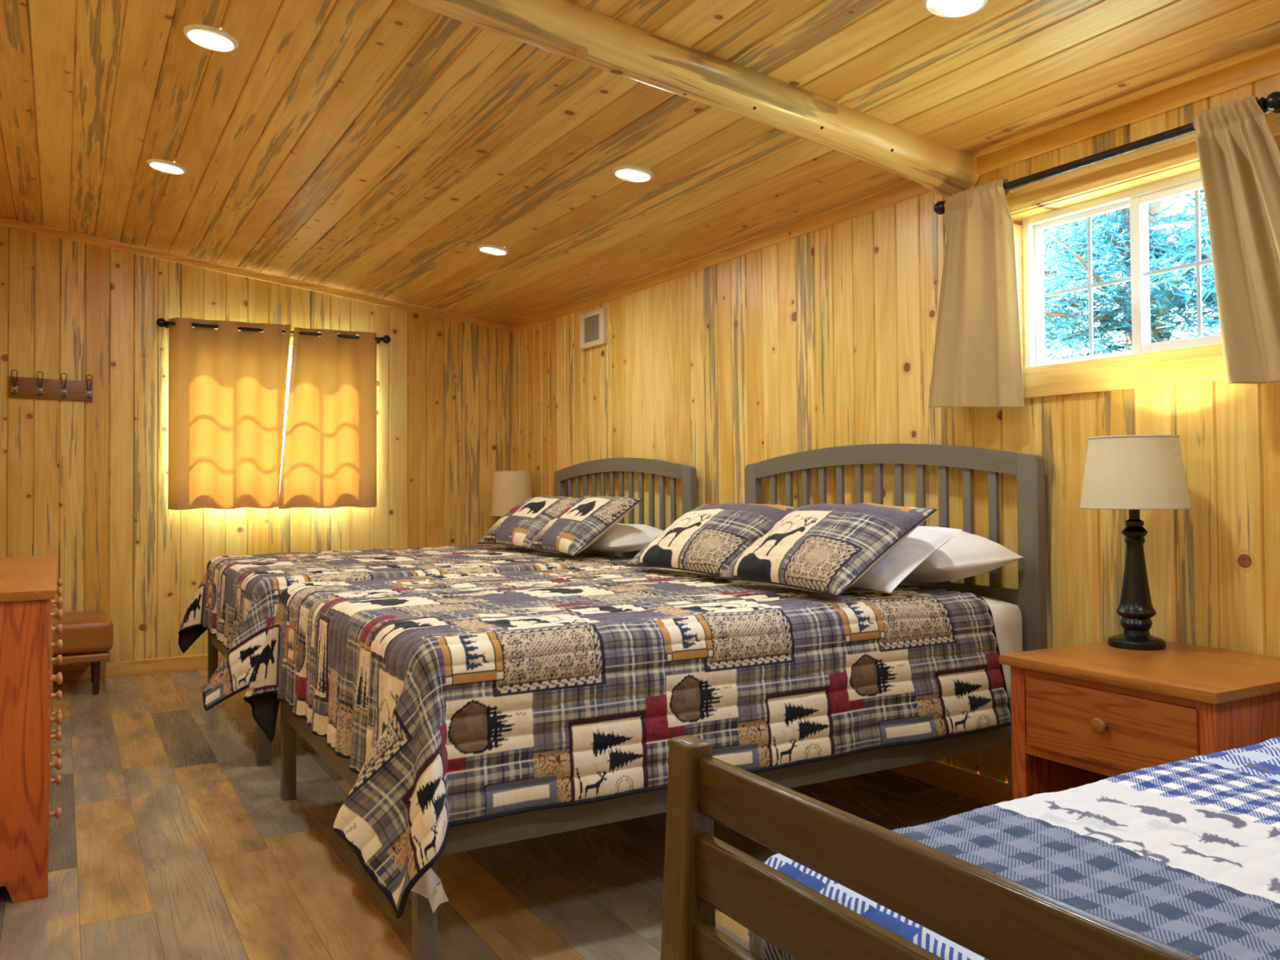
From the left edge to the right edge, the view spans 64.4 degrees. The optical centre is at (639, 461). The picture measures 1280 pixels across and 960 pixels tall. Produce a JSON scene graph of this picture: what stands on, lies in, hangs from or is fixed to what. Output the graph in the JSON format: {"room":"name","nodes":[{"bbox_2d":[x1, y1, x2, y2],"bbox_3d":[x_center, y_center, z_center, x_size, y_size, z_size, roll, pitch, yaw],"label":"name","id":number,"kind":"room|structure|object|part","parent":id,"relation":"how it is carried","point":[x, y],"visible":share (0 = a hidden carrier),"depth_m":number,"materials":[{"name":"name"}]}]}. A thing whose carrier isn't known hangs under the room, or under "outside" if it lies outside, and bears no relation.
{"room":"cabin bedroom","nodes":[
{"label":"cabin bedroom","id":0,"kind":"room"},
{"bbox_2d":[0,225,512,666],"bbox_3d":[-2.488,-0.070,6.970,3.515,2.919,0.008,0,-1,-30],"label":"wall","id":1,"kind":"structure","parent":0,"point":[84,484],"depth_m":6.59,"materials":[{"name":"brown wood"}]},
{"bbox_2d":[8,369,93,401],"bbox_3d":[-3.636,-0.468,6.284,0.449,0.177,0.064,0,-1,-30],"label":"hook rail","id":2,"kind":"object","parent":1,"relation":"attached to","point":[19,387],"visible":1,"depth_m":6.29,"materials":[{"name":"brown wood"}]},
{"bbox_3d":[-3.810,-0.440,6.195,0.042,0.042,0.006,0,-1,-30],"label":"plate","id":3,"kind":"part","parent":2,"relation":"part of","materials":[{"name":"metal"}]},
{"bbox_3d":[-3.694,-0.436,6.261,0.042,0.042,0.006,0,-1,-30],"label":"plate","id":4,"kind":"part","parent":2,"relation":"part of","materials":[{"name":"metal"}]},
{"bbox_3d":[-3.583,-0.432,6.324,0.042,0.042,0.006,0,-1,-30],"label":"plate","id":5,"kind":"part","parent":2,"relation":"part of","materials":[{"name":"metal"}]},
{"bbox_3d":[-3.464,-0.428,6.392,0.042,0.042,0.006,0,-1,-30],"label":"plate","id":6,"kind":"part","parent":2,"relation":"part of","materials":[{"name":"metal"}]},
{"bbox_2d":[53,653,225,682],"bbox_3d":[-2.472,1.321,6.928,3.475,0.095,0.018,0,-1,-30],"label":"baseboard","id":7,"kind":"structure","parent":1,"relation":"attached to","point":[149,666],"depth_m":6.50,"materials":[{"name":"brown wood"}]},
{"bbox_2d":[0,217,511,332],"bbox_3d":[-2.490,-1.250,6.984,3.475,0.493,0.018,0,-1,-30],"label":"trim","id":8,"kind":"structure","parent":1,"relation":"attached to","point":[5,222],"depth_m":6.86,"materials":[{"name":"brown wood"}]},
{"bbox_2d":[155,318,391,343],"bbox_3d":[-2.462,-0.885,6.935,1.522,0.074,0.114,0,-1,-30],"label":"curtain rod","id":9,"kind":"object","parent":1,"relation":"attached to","point":[161,322],"visible":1,"depth_m":6.83,"materials":[{"name":"black metal"}]},
{"bbox_2d":[168,317,290,510],"bbox_3d":[-2.719,-0.312,6.759,0.751,1.252,0.101,0,-1,-30],"label":"curtain","id":10,"kind":"object","parent":9,"relation":"hanging from","point":[227,385],"visible":1,"depth_m":6.71,"materials":[{"name":"beige fabric"}]},
{"bbox_2d":[278,327,377,509],"bbox_3d":[-2.163,-0.300,7.075,0.692,1.246,0.101,0,-1,-30],"label":"curtain","id":11,"kind":"object","parent":9,"relation":"hanging from","point":[329,457],"visible":1,"depth_m":7.04,"materials":[{"name":"beige fabric"}]},
{"bbox_2d":[279,337,293,493],"bbox_3d":[-2.529,-0.310,7.014,1.265,1.100,0.144,0,-1,-30],"label":"window","id":12,"kind":"structure","parent":1,"relation":"in","point":[291,338],"depth_m":7.08,"materials":[{"name":"white plastic"}]},
{"bbox_2d":[0,669,991,959],"bbox_3d":[-0.278,1.299,3.077,3.575,0.060,8.980,0,-1,-30],"label":"floor","id":13,"kind":"structure","parent":0,"point":[171,840],"depth_m":3.24,"materials":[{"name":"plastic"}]},
{"bbox_2d":[0,555,62,902],"bbox_3d":[-2.322,0.846,3.641,0.440,0.900,1.737,0,-1,-30],"label":"dresser","id":14,"kind":"object","parent":13,"relation":"on","point":[28,584],"visible":1,"depth_m":2.97,"materials":[{"name":"red wood"}]},
{"bbox_3d":[-1.921,0.841,2.904,0.403,0.872,0.020,0,-1,-30],"label":"panel","id":15,"kind":"part","parent":14,"relation":"part of","materials":[{"name":"red wood"}]},
{"bbox_3d":[-1.963,0.957,3.364,0.022,0.138,0.819,0,-1,-30],"label":"drawer","id":16,"kind":"part","parent":14,"relation":"part of","materials":[{"name":"brown wood"}]},
{"bbox_3d":[-1.962,1.110,3.361,0.022,0.143,0.819,0,-1,-30],"label":"drawer","id":17,"kind":"part","parent":14,"relation":"part of","materials":[{"name":"brown wood"}]},
{"bbox_3d":[-1.964,0.815,3.368,0.022,0.123,0.819,0,-1,-30],"label":"drawer","id":18,"kind":"part","parent":14,"relation":"part of","materials":[{"name":"brown wood"}]},
{"bbox_3d":[-1.966,0.582,3.373,0.022,0.088,0.819,0,-1,-30],"label":"drawer","id":19,"kind":"part","parent":14,"relation":"part of","materials":[{"name":"brown wood"}]},
{"bbox_3d":[-1.965,0.690,3.370,0.022,0.103,0.819,0,-1,-30],"label":"drawer","id":20,"kind":"part","parent":14,"relation":"part of","materials":[{"name":"brown wood"}]},
{"bbox_3d":[-1.966,0.487,3.375,0.022,0.078,0.819,0,-1,-30],"label":"drawer","id":21,"kind":"part","parent":14,"relation":"part of","materials":[{"name":"brown wood"}]},
{"bbox_3d":[-2.375,0.833,4.089,0.022,0.123,0.819,0,-1,-30],"label":"drawer","id":22,"kind":"part","parent":14,"relation":"part of","materials":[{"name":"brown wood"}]},
{"bbox_3d":[-2.374,0.976,4.086,0.022,0.138,0.819,0,-1,-30],"label":"drawer","id":23,"kind":"part","parent":14,"relation":"part of","materials":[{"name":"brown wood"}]},
{"bbox_3d":[-2.373,1.128,4.083,0.022,0.143,0.819,0,-1,-30],"label":"drawer","id":24,"kind":"part","parent":14,"relation":"part of","materials":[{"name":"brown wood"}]},
{"bbox_3d":[-1.835,0.953,3.196,0.034,0.034,0.035,0,-1,-30],"label":"knob","id":25,"kind":"part","parent":14,"relation":"part of","materials":[{"name":"brown wood"}]},
{"bbox_3d":[-1.834,1.105,3.193,0.034,0.034,0.035,0,-1,-30],"label":"knob","id":26,"kind":"part","parent":14,"relation":"part of","materials":[{"name":"brown wood"}]},
{"bbox_3d":[-1.836,0.810,3.199,0.034,0.034,0.035,0,-1,-30],"label":"knob","id":27,"kind":"part","parent":14,"relation":"part of","materials":[{"name":"brown wood"}]},
{"bbox_3d":[-2.042,1.114,3.557,0.034,0.034,0.035,0,-1,-30],"label":"knob","id":28,"kind":"part","parent":14,"relation":"part of","materials":[{"name":"brown wood"}]},
{"bbox_3d":[-2.245,1.124,3.915,0.034,0.034,0.035,0,-1,-30],"label":"knob","id":29,"kind":"part","parent":14,"relation":"part of","materials":[{"name":"brown wood"}]},
{"bbox_3d":[-1.839,0.483,3.207,0.034,0.034,0.035,0,-1,-30],"label":"knob","id":30,"kind":"part","parent":14,"relation":"part of","materials":[{"name":"brown wood"}]},
{"bbox_3d":[-1.838,0.578,3.204,0.034,0.034,0.035,0,-1,-30],"label":"knob","id":31,"kind":"part","parent":14,"relation":"part of","materials":[{"name":"brown wood"}]},
{"bbox_3d":[-1.837,0.685,3.202,0.034,0.034,0.035,0,-1,-30],"label":"knob","id":32,"kind":"part","parent":14,"relation":"part of","materials":[{"name":"brown wood"}]},
{"bbox_3d":[-2.044,0.820,3.563,0.034,0.034,0.035,0,-1,-30],"label":"knob","id":33,"kind":"part","parent":14,"relation":"part of","materials":[{"name":"brown wood"}]},
{"bbox_3d":[-2.043,0.962,3.560,0.034,0.034,0.035,0,-1,-30],"label":"knob","id":34,"kind":"part","parent":14,"relation":"part of","materials":[{"name":"brown wood"}]},
{"bbox_3d":[-2.247,0.971,3.918,0.034,0.034,0.035,0,-1,-30],"label":"knob","id":35,"kind":"part","parent":14,"relation":"part of","materials":[{"name":"brown wood"}]},
{"bbox_3d":[-2.453,1.133,4.279,0.034,0.034,0.035,0,-1,-30],"label":"knob","id":36,"kind":"part","parent":14,"relation":"part of","materials":[{"name":"brown wood"}]},
{"bbox_3d":[-2.046,0.492,3.570,0.034,0.034,0.035,0,-1,-30],"label":"knob","id":37,"kind":"part","parent":14,"relation":"part of","materials":[{"name":"brown wood"}]},
{"bbox_3d":[-2.045,0.587,3.568,0.034,0.034,0.035,0,-1,-30],"label":"knob","id":38,"kind":"part","parent":14,"relation":"part of","materials":[{"name":"brown wood"}]},
{"bbox_3d":[-2.045,0.695,3.566,0.034,0.034,0.035,0,-1,-30],"label":"knob","id":39,"kind":"part","parent":14,"relation":"part of","materials":[{"name":"brown wood"}]},
{"bbox_3d":[-2.457,0.606,4.290,0.034,0.034,0.035,0,-1,-30],"label":"knob","id":40,"kind":"part","parent":14,"relation":"part of","materials":[{"name":"brown wood"}]},
{"bbox_3d":[-2.457,0.511,4.292,0.034,0.034,0.035,0,-1,-30],"label":"knob","id":41,"kind":"part","parent":14,"relation":"part of","materials":[{"name":"brown wood"}]},
{"bbox_3d":[-2.250,0.501,3.928,0.034,0.034,0.035,0,-1,-30],"label":"knob","id":42,"kind":"part","parent":14,"relation":"part of","materials":[{"name":"brown wood"}]},
{"bbox_2d":[53,610,113,694],"bbox_3d":[-3.479,1.127,5.967,0.672,0.455,0.540,0,-1,-30],"label":"leather bench","id":43,"kind":"object","parent":13,"relation":"on","point":[86,637],"visible":0.62,"depth_m":5.85,"materials":[{"name":"brown leather"}]},
{"bbox_2d":[53,610,113,655],"bbox_3d":[-3.479,1.004,5.970,0.672,0.210,0.540,0,-1,-30],"label":"cushion","id":44,"kind":"object","parent":43,"relation":"on","point":[83,633],"depth_m":5.85,"materials":[{"name":"brown leather"}]},
{"bbox_3d":[-3.363,1.265,6.265,0.048,0.190,0.047,0,-1,-30],"label":"leg","id":45,"kind":"part","parent":43,"relation":"part of","materials":[{"name":"brown wood"}]},
{"bbox_3d":[-3.160,1.256,5.909,0.048,0.190,0.047,0,-1,-30],"label":"leg","id":46,"kind":"part","parent":43,"relation":"part of","materials":[{"name":"brown wood"}]},
{"bbox_2d":[207,457,697,766],"bbox_3d":[-1.095,0.651,5.680,2.243,1.360,1.737,0,-1,-30],"label":"frame","id":47,"kind":"object","parent":13,"relation":"on","point":[687,474],"visible":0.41,"depth_m":5.87,"materials":[{"name":"grey paint"}]},
{"bbox_3d":[-2.462,1.115,5.861,0.050,0.460,0.050,0,-1,-30],"label":"leg","id":48,"kind":"part","parent":47,"relation":"part of","materials":[{"name":"grey paint"}]},
{"bbox_3d":[-2.044,0.947,5.132,0.032,0.146,1.633,0,-1,-30],"label":"foot rail","id":49,"kind":"part","parent":47,"relation":"part of","materials":[{"name":"grey paint"}]},
{"bbox_3d":[-1.627,1.077,4.395,0.050,0.460,0.050,0,-1,-30],"label":"leg","id":50,"kind":"part","parent":47,"relation":"part of","materials":[{"name":"grey paint"}]},
{"bbox_3d":[-0.545,0.706,6.941,0.040,1.298,0.088,0,-1,-30],"label":"post","id":51,"kind":"part","parent":47,"relation":"part of","materials":[{"name":"grey paint"}]},
{"bbox_3d":[-0.138,0.582,6.227,0.032,0.120,1.560,0,-1,-30],"label":"rail","id":52,"kind":"part","parent":47,"relation":"part of","materials":[{"name":"grey paint"}]},
{"bbox_3d":[-0.142,0.046,6.239,0.038,0.138,1.560,0,-1,-30],"label":"rail","id":53,"kind":"part","parent":47,"relation":"part of","materials":[{"name":"grey paint"}]},
{"bbox_3d":[0.271,0.669,5.509,0.040,1.298,0.088,0,-1,-30],"label":"post","id":54,"kind":"part","parent":47,"relation":"part of","materials":[{"name":"grey paint"}]},
{"bbox_2d":[280,443,1047,959],"bbox_3d":[0.013,0.602,3.737,2.243,1.360,1.737,0,-1,-30],"label":"frame","id":55,"kind":"object","parent":13,"relation":"on","point":[1030,597],"visible":0.36,"depth_m":3.56,"materials":[{"name":"grey paint"}]},
{"bbox_3d":[-1.355,1.065,3.917,0.050,0.460,0.050,0,-1,-30],"label":"leg","id":56,"kind":"part","parent":55,"relation":"part of","materials":[{"name":"grey paint"}]},
{"bbox_3d":[-0.937,0.897,3.188,0.032,0.146,1.633,0,-1,-30],"label":"foot rail","id":57,"kind":"part","parent":55,"relation":"part of","materials":[{"name":"grey paint"}]},
{"bbox_3d":[-0.520,1.027,2.452,0.050,0.460,0.050,0,-1,-30],"label":"leg","id":58,"kind":"part","parent":55,"relation":"part of","materials":[{"name":"grey paint"}]},
{"bbox_3d":[0.438,0.883,2.994,2.154,0.146,0.030,0,-1,-30],"label":"rail","id":59,"kind":"part","parent":55,"relation":"part of","materials":[{"name":"grey paint"}]},
{"bbox_3d":[0.562,0.656,4.998,0.040,1.298,0.088,0,-1,-30],"label":"post","id":60,"kind":"part","parent":55,"relation":"part of","materials":[{"name":"grey paint"}]},
{"bbox_3d":[0.966,-0.004,4.296,0.038,0.138,1.560,0,-1,-30],"label":"rail","id":61,"kind":"part","parent":55,"relation":"part of","materials":[{"name":"grey paint"}]},
{"bbox_3d":[0.969,0.532,4.284,0.032,0.120,1.560,0,-1,-30],"label":"rail","id":62,"kind":"part","parent":55,"relation":"part of","materials":[{"name":"grey paint"}]},
{"bbox_2d":[979,595,1022,699],"bbox_3d":[0.018,0.672,3.738,2.138,0.378,1.683,0,-1,-30],"label":"mattress","id":63,"kind":"object","parent":55,"relation":"on","point":[1006,616],"visible":0.02,"depth_m":3.49,"materials":[{"name":"white fabric"}]},
{"bbox_2d":[243,564,1011,919],"bbox_3d":[-0.157,0.764,3.615,2.216,0.640,2.004,0,-1,-30],"label":"patchwork quilt","id":64,"kind":"object","parent":63,"relation":"on","point":[452,700],"visible":0.94,"depth_m":2.84,"materials":[{"name":"fabric"}]},
{"bbox_2d":[625,503,796,576],"bbox_3d":[0.299,0.305,4.141,0.408,0.269,0.705,0,-1,-33],"label":"pillow sham","id":65,"kind":"object","parent":64,"relation":"on","point":[707,539],"visible":0.89,"depth_m":4.00,"materials":[{"name":"fabric"}]},
{"bbox_2d":[717,502,937,597],"bbox_3d":[0.618,0.281,3.482,0.400,0.279,0.705,0,-1,-27],"label":"pillow sham","id":66,"kind":"object","parent":64,"relation":"on","point":[823,548],"visible":1,"depth_m":3.30,"materials":[{"name":"fabric"}]},
{"bbox_2d":[850,527,961,592],"bbox_3d":[0.775,0.321,3.561,0.305,0.198,0.660,0,-1,-27],"label":"pillow","id":67,"kind":"object","parent":64,"relation":"on","point":[894,567],"visible":0.28,"depth_m":3.31,"materials":[{"name":"fabric"}]},
{"bbox_2d":[902,525,1023,582],"bbox_3d":[0.991,0.339,3.783,0.400,0.203,0.740,0,-1,-28],"label":"pillow","id":68,"kind":"object","parent":64,"relation":"on","point":[965,555],"visible":0.33,"depth_m":3.49,"materials":[{"name":"fabric"}]},
{"bbox_3d":[1.378,0.619,3.565,0.040,1.298,0.088,0,-1,-30],"label":"post","id":69,"kind":"part","parent":55,"relation":"part of","materials":[{"name":"grey paint"}]},
{"bbox_2d":[660,734,1204,959],"bbox_3d":[1.250,0.701,1.597,2.240,1.050,1.099,0,-1,-30],"label":"bed","id":70,"kind":"object","parent":13,"relation":"on","point":[991,915],"visible":0.73,"depth_m":1.24,"materials":[{"name":"brown wood"}]},
{"bbox_3d":[0.064,0.824,1.508,0.092,0.818,0.074,0,-1,-30],"label":"post","id":71,"kind":"part","parent":70,"relation":"part of","materials":[{"name":"brown wood"}]},
{"bbox_3d":[1.292,0.721,1.614,2.040,0.238,0.887,0,-1,-30],"label":"mattress","id":72,"kind":"object","parent":70,"relation":"on","visible":0},
{"bbox_2d":[748,737,1279,959],"bbox_3d":[1.138,0.726,1.526,1.759,0.321,0.960,0,-1,-30],"label":"quilt","id":73,"kind":"object","parent":72,"relation":"on","point":[1183,855],"visible":0.66,"depth_m":1.50,"materials":[{"name":"fabric"}]},
{"bbox_2d":[999,640,1279,799],"bbox_3d":[1.454,0.899,2.788,0.647,0.704,0.635,0,-1,-30],"label":"nightstand","id":74,"kind":"object","parent":13,"relation":"on","point":[1082,714],"visible":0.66,"depth_m":2.66,"materials":[{"name":"brown wood"}]},
{"bbox_3d":[1.331,0.919,3.045,0.593,0.676,0.022,0,-1,-30],"label":"panel","id":75,"kind":"part","parent":74,"relation":"part of","materials":[{"name":"red wood"}]},
{"bbox_3d":[1.221,0.800,2.657,0.020,0.036,0.501,0,-1,-30],"label":"rail","id":76,"kind":"part","parent":74,"relation":"part of","materials":[{"name":"red wood"}]},
{"bbox_3d":[1.191,0.684,2.634,0.034,0.042,0.042,0,-1,-30],"label":"knob","id":77,"kind":"part","parent":74,"relation":"part of","materials":[{"name":"brown wood"}]},
{"bbox_3d":[1.220,0.592,2.662,0.020,0.036,0.501,0,-1,-30],"label":"rail","id":78,"kind":"part","parent":74,"relation":"part of","materials":[{"name":"red wood"}]},
{"bbox_3d":[1.364,0.693,2.731,0.364,0.190,0.495,0,-1,-30],"label":"drawer","id":79,"kind":"part","parent":74,"relation":"part of","materials":[{"name":"brown wood"}]},
{"bbox_2d":[1079,435,1191,650],"bbox_3d":[1.484,0.238,3.050,0.306,0.627,0.306,0,-1,-30],"label":"table lamp","id":80,"kind":"object","parent":74,"relation":"on","point":[1134,473],"visible":1,"depth_m":2.97,"materials":[{"name":"metal"}]},
{"bbox_3d":[1.483,0.032,3.054,0.300,0.210,0.300,0,-1,-30],"label":"lamp shade","id":81,"kind":"part","parent":80,"relation":"part of","materials":[{"name":"fabric"}]},
{"bbox_3d":[1.614,0.907,2.549,0.593,0.676,0.022,0,-1,-30],"label":"panel","id":82,"kind":"part","parent":74,"relation":"part of","materials":[{"name":"red wood"}]},
{"bbox_3d":[-1.030,1.011,7.149,0.647,0.704,0.635,0,-1,-30],"label":"nightstand","id":83,"kind":"object","parent":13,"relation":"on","visible":0},
{"bbox_2d":[490,471,532,515],"bbox_3d":[-0.918,0.364,7.296,0.310,0.594,0.310,0,-1,-30],"label":"table lamp","id":84,"kind":"object","parent":83,"relation":"on","point":[509,489],"visible":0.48,"depth_m":7.17,"materials":[{"name":"fabric"}]},
{"bbox_2d":[0,0,1279,325],"bbox_3d":[-0.297,-1.375,3.136,3.515,0.447,8.920,0,-1,-30],"label":"ceiling","id":85,"kind":"structure","parent":0,"point":[372,148],"depth_m":4.00,"materials":[{"name":"brown wood"}]},
{"bbox_2d":[146,159,186,174],"bbox_3d":[-2.288,-1.426,4.921,0.179,0.032,0.180,0,-1,1],"label":"recessed light","id":86,"kind":"object","parent":85,"relation":"in","point":[164,166],"visible":1,"depth_m":4.90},
{"bbox_2d":[182,24,239,51],"bbox_3d":[-1.482,-1.462,3.516,0.179,0.032,0.180,0,-1,1],"label":"recessed light","id":87,"kind":"object","parent":85,"relation":"in","point":[206,37],"visible":1,"depth_m":3.50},
{"bbox_2d":[477,244,509,255],"bbox_3d":[-0.833,-1.202,5.778,0.179,0.032,0.180,0,-1,1],"label":"recessed light","id":88,"kind":"object","parent":85,"relation":"in","point":[488,249],"visible":1,"depth_m":5.75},
{"bbox_2d":[612,164,653,182],"bbox_3d":[-0.030,-1.238,4.378,0.179,0.032,0.180,0,-1,1],"label":"recessed light","id":89,"kind":"object","parent":85,"relation":"in","point":[629,173],"visible":1,"depth_m":4.35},
{"bbox_2d":[404,0,979,197],"bbox_3d":[-0.281,-1.342,3.086,3.493,0.627,0.214,0,-1,-30],"label":"log beam","id":90,"kind":"structure","parent":85,"relation":"attached to","point":[566,28],"depth_m":3.29,"materials":[{"name":"brown wood"}]},
{"bbox_2d":[921,0,988,17],"bbox_3d":[0.872,-1.277,2.815,0.179,0.032,0.180,0,-1,1],"label":"recessed light","id":91,"kind":"object","parent":85,"relation":"in","point":[944,8],"visible":1,"depth_m":2.84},
{"bbox_2d":[512,72,1279,784],"bbox_3d":[1.226,0.058,3.967,0.008,2.480,8.920,0,-1,-30],"label":"wall","id":92,"kind":"structure","parent":0,"point":[825,337],"depth_m":4.26,"materials":[{"name":"brown wood"}]},
{"bbox_2d":[579,307,607,349],"bbox_3d":[-0.304,-0.864,6.619,0.034,0.229,0.338,0,-1,-30],"label":"air vent","id":93,"kind":"object","parent":92,"relation":"in","point":[593,324],"visible":1,"depth_m":6.59,"materials":[{"name":"beige plastic"}]},
{"bbox_2d":[584,314,599,342],"bbox_3d":[-0.303,-0.864,6.620,0.020,0.167,0.228,0,-1,-30],"label":"grille","id":94,"kind":"object","parent":93,"relation":"attached to","point":[591,321],"depth_m":6.62,"materials":[{"name":"grey metal"}]},
{"bbox_2d":[511,48,1279,333],"bbox_3d":[1.210,-1.117,3.978,0.020,0.066,8.862,0,-1,-30],"label":"trim","id":95,"kind":"structure","parent":92,"relation":"attached to","point":[1266,64],"depth_m":3.73,"materials":[{"name":"brown wood"}]},
{"bbox_2d":[888,760,1012,804],"bbox_3d":[1.228,1.230,3.927,0.018,0.095,8.862,0,-1,-30],"label":"baseboard","id":96,"kind":"structure","parent":92,"relation":"attached to","point":[984,788],"depth_m":3.90,"materials":[{"name":"brown wood"}]},
{"bbox_2d":[933,91,1279,214],"bbox_3d":[1.490,-0.985,3.373,0.130,0.052,1.286,0,-1,-30],"label":"curtain rod","id":97,"kind":"object","parent":92,"relation":"attached to","point":[1272,103],"visible":0.77,"depth_m":3.23,"materials":[{"name":"black metal"}]},
{"bbox_2d":[928,177,1024,407],"bbox_3d":[1.208,-0.596,3.760,0.085,0.824,0.461,0,-1,-30],"label":"curtain","id":98,"kind":"object","parent":97,"relation":"hanging from","point":[977,358],"visible":1,"depth_m":3.71,"materials":[{"name":"beige fabric"}]},
{"bbox_2d":[1192,94,1279,384],"bbox_3d":[1.749,-0.623,2.802,0.092,0.820,0.440,0,-1,-30],"label":"curtain","id":99,"kind":"object","parent":97,"relation":"hanging from","point":[1238,152],"visible":0.99,"depth_m":2.87,"materials":[{"name":"beige fabric"}]},
{"bbox_2d":[1005,110,1279,398],"bbox_3d":[1.633,-0.627,3.373,0.160,0.782,1.105,0,-1,-30],"label":"window","id":100,"kind":"structure","parent":92,"relation":"in","point":[1135,180],"depth_m":3.39,"materials":[{"name":"white plastic"}]},
{"bbox_3d":[1.581,-0.618,3.578,0.024,0.525,0.440,0,-1,-30],"label":"sash","id":101,"kind":"part","parent":100,"relation":"part of","materials":[{"name":"white plastic"}]},
{"bbox_3d":[1.763,-0.627,3.215,0.024,0.525,0.447,0,-1,-30],"label":"sash","id":102,"kind":"part","parent":100,"relation":"part of","materials":[{"name":"white plastic"}]},
{"bbox_3d":[1.571,-0.632,3.338,0.018,0.571,1.105,0,-1,-30],"label":"casing","id":103,"kind":"part","parent":100,"relation":"part of","materials":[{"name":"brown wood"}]},
{"label":"outside","id":104,"kind":"structure","parent":0,"visible":0},
{"bbox_3d":[4.875,2.302,17.684,54.000,0.300,54.000,0,-1,-30],"label":"ground","id":105,"kind":"structure","parent":104,"visible":0},
{"bbox_2d":[1043,219,1177,359],"bbox_3d":[5.012,-2.778,13.589,4.716,9.783,4.088,-1,-1,30],"label":"pine tree","id":106,"kind":"object","parent":105,"relation":"on","point":[1120,335],"visible":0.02,"depth_m":12.90,"materials":[{"name":"green plant"}]},
{"bbox_2d":[1043,189,1220,360],"bbox_3d":[3.543,-1.978,7.613,4.098,7.943,4.174,-1,-1,30],"label":"pine tree","id":107,"kind":"object","parent":105,"relation":"on","point":[1163,253],"visible":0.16,"depth_m":7.00,"materials":[{"name":"green plant"}]},
{"bbox_3d":[-1.089,0.735,5.681,2.138,0.352,1.683,0,-1,-30],"label":"mattress","id":108,"kind":"object","parent":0,"visible":0},
{"bbox_2d":[177,544,632,711],"bbox_3d":[-1.260,0.805,5.545,2.278,0.569,1.997,0,-1,-30],"label":"patchwork quilt","id":109,"kind":"object","parent":108,"relation":"on","point":[237,598],"visible":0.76,"depth_m":5.06,"materials":[{"name":"fabric"}]},
{"bbox_2d":[476,495,581,547],"bbox_3d":[-0.665,0.360,6.236,0.408,0.300,0.706,0,-2,-34],"label":"pillow sham","id":110,"kind":"object","parent":109,"relation":"on","point":[524,522],"visible":0.84,"depth_m":6.09,"materials":[{"name":"fabric"}]},
{"bbox_2d":[524,495,642,556],"bbox_3d":[-0.321,0.341,5.587,0.403,0.305,0.706,0,-1,-27],"label":"pillow sham","id":111,"kind":"object","parent":109,"relation":"on","point":[588,519],"visible":1,"depth_m":5.38,"materials":[{"name":"fabric"}]},
{"bbox_2d":[585,523,663,552],"bbox_3d":[-0.134,0.427,5.724,0.443,0.156,0.734,0,-1,-30],"label":"pillow","id":112,"kind":"object","parent":109,"relation":"on","point":[621,538],"visible":0.56,"depth_m":5.45,"materials":[{"name":"fabric"}]}
]}

